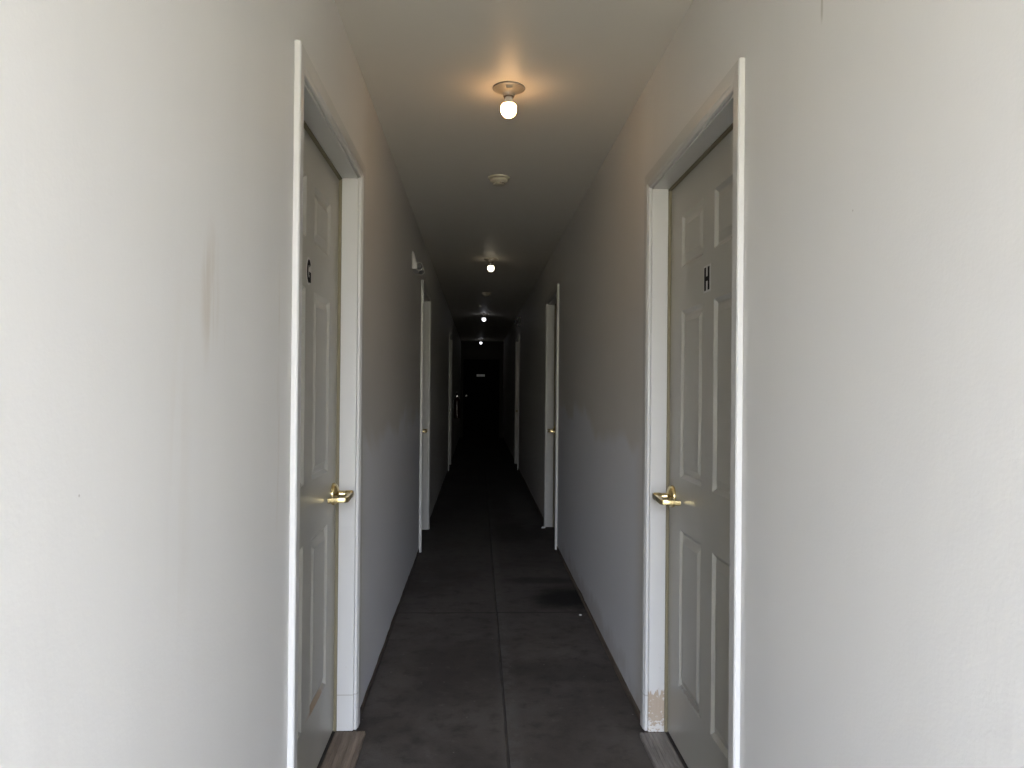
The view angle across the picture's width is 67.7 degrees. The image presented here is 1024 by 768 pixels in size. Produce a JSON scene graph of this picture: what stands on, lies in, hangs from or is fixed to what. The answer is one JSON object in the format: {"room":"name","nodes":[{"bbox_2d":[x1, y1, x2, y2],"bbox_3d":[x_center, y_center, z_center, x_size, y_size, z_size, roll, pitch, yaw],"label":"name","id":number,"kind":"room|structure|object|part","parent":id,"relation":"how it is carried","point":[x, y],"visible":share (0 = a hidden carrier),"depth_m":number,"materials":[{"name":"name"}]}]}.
{"room":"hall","nodes":[
{"label":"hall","id":0,"kind":"room"},
{"bbox_2d":[0,0,460,767],"bbox_3d":[-0.999,0.088,8.864,0.320,2.440,21.200,1,0,-3],"label":"wall","id":1,"kind":"structure","parent":0,"point":[146,146],"depth_m":1.09,"materials":[{"name":"white paint"}]},
{"bbox_2d":[287,40,365,767],"bbox_3d":[-0.606,0.231,2.330,0.143,2.096,1.046,1,0,-3],"label":"door","id":2,"kind":"structure","parent":1,"relation":"in","point":[328,243],"depth_m":2.54,"materials":[{"name":"paint"}]},
{"bbox_3d":[-0.520,0.229,1.839,0.016,2.096,0.057,1,0,-3],"label":"casing","id":3,"kind":"part","parent":2,"relation":"part of","materials":[{"name":"paint"}]},
{"bbox_3d":[-0.533,-0.788,2.338,0.016,0.057,1.045,1,0,-3],"label":"head casing","id":4,"kind":"part","parent":2,"relation":"part of","materials":[{"name":"paint"}]},
{"bbox_3d":[-0.614,0.393,2.732,0.056,0.080,0.080,1,0,-3],"label":"handle","id":5,"kind":"part","parent":2,"relation":"part of","materials":[{"name":"gold metal"}]},
{"bbox_3d":[-0.598,0.394,2.677,0.070,0.029,0.138,1,0,-3],"label":"lever","id":6,"kind":"part","parent":2,"relation":"part of","materials":[{"name":"gold metal"}]},
{"bbox_3d":[-0.564,0.225,2.827,0.016,2.080,0.057,1,0,-3],"label":"casing","id":7,"kind":"part","parent":2,"relation":"part of","materials":[{"name":"paint"}]},
{"bbox_2d":[339,438,459,731],"bbox_3d":[-0.874,1.295,8.788,0.066,0.025,21.047,1,0,-3],"label":"baseboard","id":8,"kind":"structure","parent":1,"relation":"attached to","point":[409,576],"depth_m":3.84,"materials":[{"name":"brown wood"}]},
{"bbox_2d":[412,251,424,274],"bbox_3d":[-0.629,-0.809,5.153,0.073,0.131,0.224,1,0,-3],"label":"emergency light","id":9,"kind":"object","parent":1,"relation":"attached to","point":[417,267],"visible":1,"depth_m":5.06,"materials":[{"name":"white plastic"}]},
{"bbox_2d":[419,280,431,551],"bbox_3d":[-0.783,0.248,6.370,0.148,2.096,1.006,1,0,-3],"label":"door","id":10,"kind":"structure","parent":1,"relation":"in","point":[426,297],"depth_m":6.81,"materials":[{"name":"paint"}]},
{"bbox_3d":[-0.698,0.247,5.899,0.020,2.096,0.057,1,0,-3],"label":"casing","id":11,"kind":"part","parent":10,"relation":"part of","materials":[{"name":"paint"}]},
{"bbox_3d":[-0.710,-0.771,6.378,0.020,0.057,1.005,1,0,-3],"label":"head casing","id":12,"kind":"part","parent":10,"relation":"part of","materials":[{"name":"paint"}]},
{"bbox_3d":[-0.740,0.251,6.847,0.020,2.096,0.057,1,0,-3],"label":"casing","id":13,"kind":"part","parent":10,"relation":"part of","materials":[{"name":"paint"}]},
{"bbox_2d":[448,333,452,470],"bbox_3d":[-1.039,0.272,12.080,0.143,2.096,1.036,1,0,-3],"label":"door","id":14,"kind":"structure","parent":1,"relation":"in","point":[450,335],"depth_m":12.54,"materials":[{"name":"paint"}]},
{"bbox_3d":[-0.954,0.271,11.594,0.016,2.096,0.057,1,0,-3],"label":"casing","id":15,"kind":"part","parent":14,"relation":"part of","materials":[{"name":"paint"}]},
{"bbox_3d":[-0.997,0.275,12.572,0.016,2.096,0.057,1,0,-3],"label":"casing","id":16,"kind":"part","parent":14,"relation":"part of","materials":[{"name":"paint"}]},
{"bbox_2d":[453,393,459,417],"bbox_3d":[-0.992,0.385,13.660,0.124,0.451,0.204,1,0,-3],"label":"fire extinguisher","id":17,"kind":"object","parent":1,"relation":"attached to","point":[456,402],"visible":1,"depth_m":13.62,"materials":[{"name":"metal"}]},
{"bbox_2d":[460,341,503,437],"bbox_3d":[-0.767,0.169,19.380,1.178,2.500,0.190,1,0,-3],"label":"wall","id":18,"kind":"structure","parent":0,"point":[468,348],"depth_m":19.29,"materials":[{"name":"paint"}]},
{"bbox_2d":[460,357,501,437],"bbox_3d":[-0.775,0.336,19.282,1.030,2.041,0.110,1,0,-3],"label":"door","id":19,"kind":"structure","parent":18,"relation":"in","point":[481,389],"depth_m":19.30,"materials":[{"name":"paint"}]},
{"bbox_3d":[-1.260,0.360,19.253,0.059,1.983,0.016,1,0,-3],"label":"casing","id":20,"kind":"part","parent":19,"relation":"part of","materials":[{"name":"paint"}]},
{"bbox_3d":[-0.765,-0.655,19.280,1.030,0.058,0.016,1,0,-3],"label":"head casing","id":21,"kind":"part","parent":19,"relation":"part of","materials":[{"name":"paint"}]},
{"bbox_3d":[-0.290,0.370,19.297,0.059,1.983,0.016,1,0,-3],"label":"casing","id":22,"kind":"part","parent":19,"relation":"part of","materials":[{"name":"paint"}]},
{"bbox_2d":[317,438,687,767],"bbox_3d":[-0.313,1.389,8.889,1.678,0.150,21.200,1,0,-3],"label":"floor","id":23,"kind":"structure","parent":0,"point":[490,659],"depth_m":3.60,"materials":[{"name":"concrete"}]},
{"bbox_2d":[320,731,364,767],"bbox_3d":[-0.569,1.273,2.328,0.112,0.014,0.918,1,0,-3],"label":"board","id":24,"kind":"object","parent":23,"relation":"on","point":[344,749],"visible":1,"depth_m":2.64,"materials":[{"name":"brown wood"}]},
{"bbox_2d":[640,732,683,767],"bbox_3d":[0.535,1.283,2.344,0.096,0.014,0.914,1,0,-3],"label":"board","id":25,"kind":"object","parent":23,"relation":"on","point":[658,746],"visible":1,"depth_m":2.66,"materials":[{"name":"grey wood"}]},
{"bbox_2d":[335,0,692,340],"bbox_3d":[-0.289,-1.226,8.901,1.718,0.200,21.200,1,0,-3],"label":"ceiling","id":26,"kind":"structure","parent":0,"point":[430,69],"depth_m":3.21,"materials":[{"name":"paint"}]},
{"bbox_2d":[482,292,490,296],"bbox_3d":[-0.315,-1.102,9.430,0.122,0.044,0.122,1,0,-3],"label":"smoke detector","id":27,"kind":"object","parent":26,"relation":"attached to","point":[486,294],"visible":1,"depth_m":9.39,"materials":[{"name":"beige plastic"}]},
{"bbox_2d":[484,258,497,271],"bbox_3d":[-0.192,-1.076,6.923,0.127,0.117,0.127,1,0,-3],"label":"ceiling light","id":28,"kind":"object","parent":26,"relation":"attached to","point":[490,268],"visible":1,"depth_m":6.90,"materials":[{"name":"glass"}]},
{"bbox_3d":[-0.192,-1.043,6.923,0.062,0.052,0.062,1,0,-3],"label":"bulb","id":29,"kind":"part","parent":28,"relation":"part of","materials":[{"name":"white glass"}]},
{"bbox_2d":[488,174,509,186],"bbox_3d":[-0.073,-1.124,4.236,0.122,0.044,0.122,1,0,-3],"label":"smoke detector","id":30,"kind":"object","parent":26,"relation":"attached to","point":[498,180],"visible":1,"depth_m":4.20,"materials":[{"name":"beige plastic"}]},
{"bbox_2d":[493,81,524,117],"bbox_3d":[-0.013,-1.093,2.967,0.127,0.117,0.127,1,0,-3],"label":"ceiling light","id":31,"kind":"object","parent":26,"relation":"attached to","point":[508,89],"visible":1,"depth_m":2.94,"materials":[{"name":"glass"}]},
{"bbox_3d":[-0.013,-1.060,2.967,0.062,0.052,0.062,1,0,-3],"label":"bulb","id":32,"kind":"part","parent":31,"relation":"part of","materials":[{"name":"white glass"}]},
{"bbox_2d":[503,0,1023,767],"bbox_3d":[0.397,0.101,8.926,0.320,2.440,21.200,1,0,-3],"label":"wall","id":33,"kind":"structure","parent":0,"point":[882,537],"depth_m":1.32,"materials":[{"name":"white paint"}]},
{"bbox_2d":[514,335,518,469],"bbox_3d":[0.140,0.284,12.332,0.143,2.096,1.036,1,0,-3],"label":"door","id":34,"kind":"structure","parent":33,"relation":"in","point":[516,424],"depth_m":12.78,"materials":[{"name":"paint"}]},
{"bbox_3d":[0.054,0.286,12.818,0.016,2.096,0.057,1,0,-3],"label":"casing","id":35,"kind":"part","parent":34,"relation":"part of","materials":[{"name":"paint"}]},
{"bbox_3d":[0.098,0.282,11.840,0.016,2.096,0.057,1,0,-3],"label":"casing","id":36,"kind":"part","parent":34,"relation":"part of","materials":[{"name":"paint"}]},
{"bbox_2d":[543,284,558,549],"bbox_3d":[0.396,0.259,6.538,0.146,2.096,1.046,1,0,-3],"label":"door","id":37,"kind":"structure","parent":33,"relation":"in","point":[552,301],"depth_m":6.99,"materials":[{"name":"paint"}]},
{"bbox_3d":[0.310,0.261,7.029,0.018,2.096,0.057,1,0,-3],"label":"casing","id":38,"kind":"part","parent":37,"relation":"part of","materials":[{"name":"paint"}]},
{"bbox_3d":[0.341,-0.761,6.540,0.018,0.057,1.045,1,0,-3],"label":"head casing","id":39,"kind":"part","parent":37,"relation":"part of","materials":[{"name":"paint"}]},
{"bbox_3d":[0.354,0.257,6.041,0.018,2.096,0.057,1,0,-3],"label":"casing","id":40,"kind":"part","parent":37,"relation":"part of","materials":[{"name":"paint"}]},
{"bbox_2d":[503,438,661,732],"bbox_3d":[0.256,1.300,8.838,0.067,0.037,21.047,1,0,-3],"label":"baseboard","id":41,"kind":"structure","parent":33,"relation":"attached to","point":[630,697],"depth_m":3.88,"materials":[{"name":"brown wood"}]},
{"bbox_2d":[640,57,744,767],"bbox_3d":[0.584,0.254,2.351,0.143,2.071,1.041,1,0,-3],"label":"door","id":42,"kind":"structure","parent":33,"relation":"in","point":[694,202],"depth_m":2.46,"materials":[{"name":"paint"}]},
{"bbox_3d":[0.498,0.248,2.839,0.016,2.055,0.057,1,0,-3],"label":"casing","id":43,"kind":"part","parent":42,"relation":"part of","materials":[{"name":"paint"}]},
{"bbox_3d":[0.542,0.405,2.693,0.070,0.029,0.138,1,0,-3],"label":"lever","id":44,"kind":"part","parent":42,"relation":"part of","materials":[{"name":"gold metal"}]},
{"bbox_3d":[0.553,0.404,2.749,0.056,0.080,0.080,1,0,-3],"label":"handle","id":45,"kind":"part","parent":42,"relation":"part of","materials":[{"name":"gold metal"}]},
{"bbox_3d":[0.529,-0.754,2.353,0.016,0.057,1.040,1,0,-3],"label":"head casing","id":46,"kind":"part","parent":42,"relation":"part of","materials":[{"name":"paint"}]},
{"bbox_3d":[0.542,0.251,1.856,0.016,2.071,0.057,1,0,-3],"label":"casing","id":47,"kind":"part","parent":42,"relation":"part of","materials":[{"name":"paint"}]}
]}

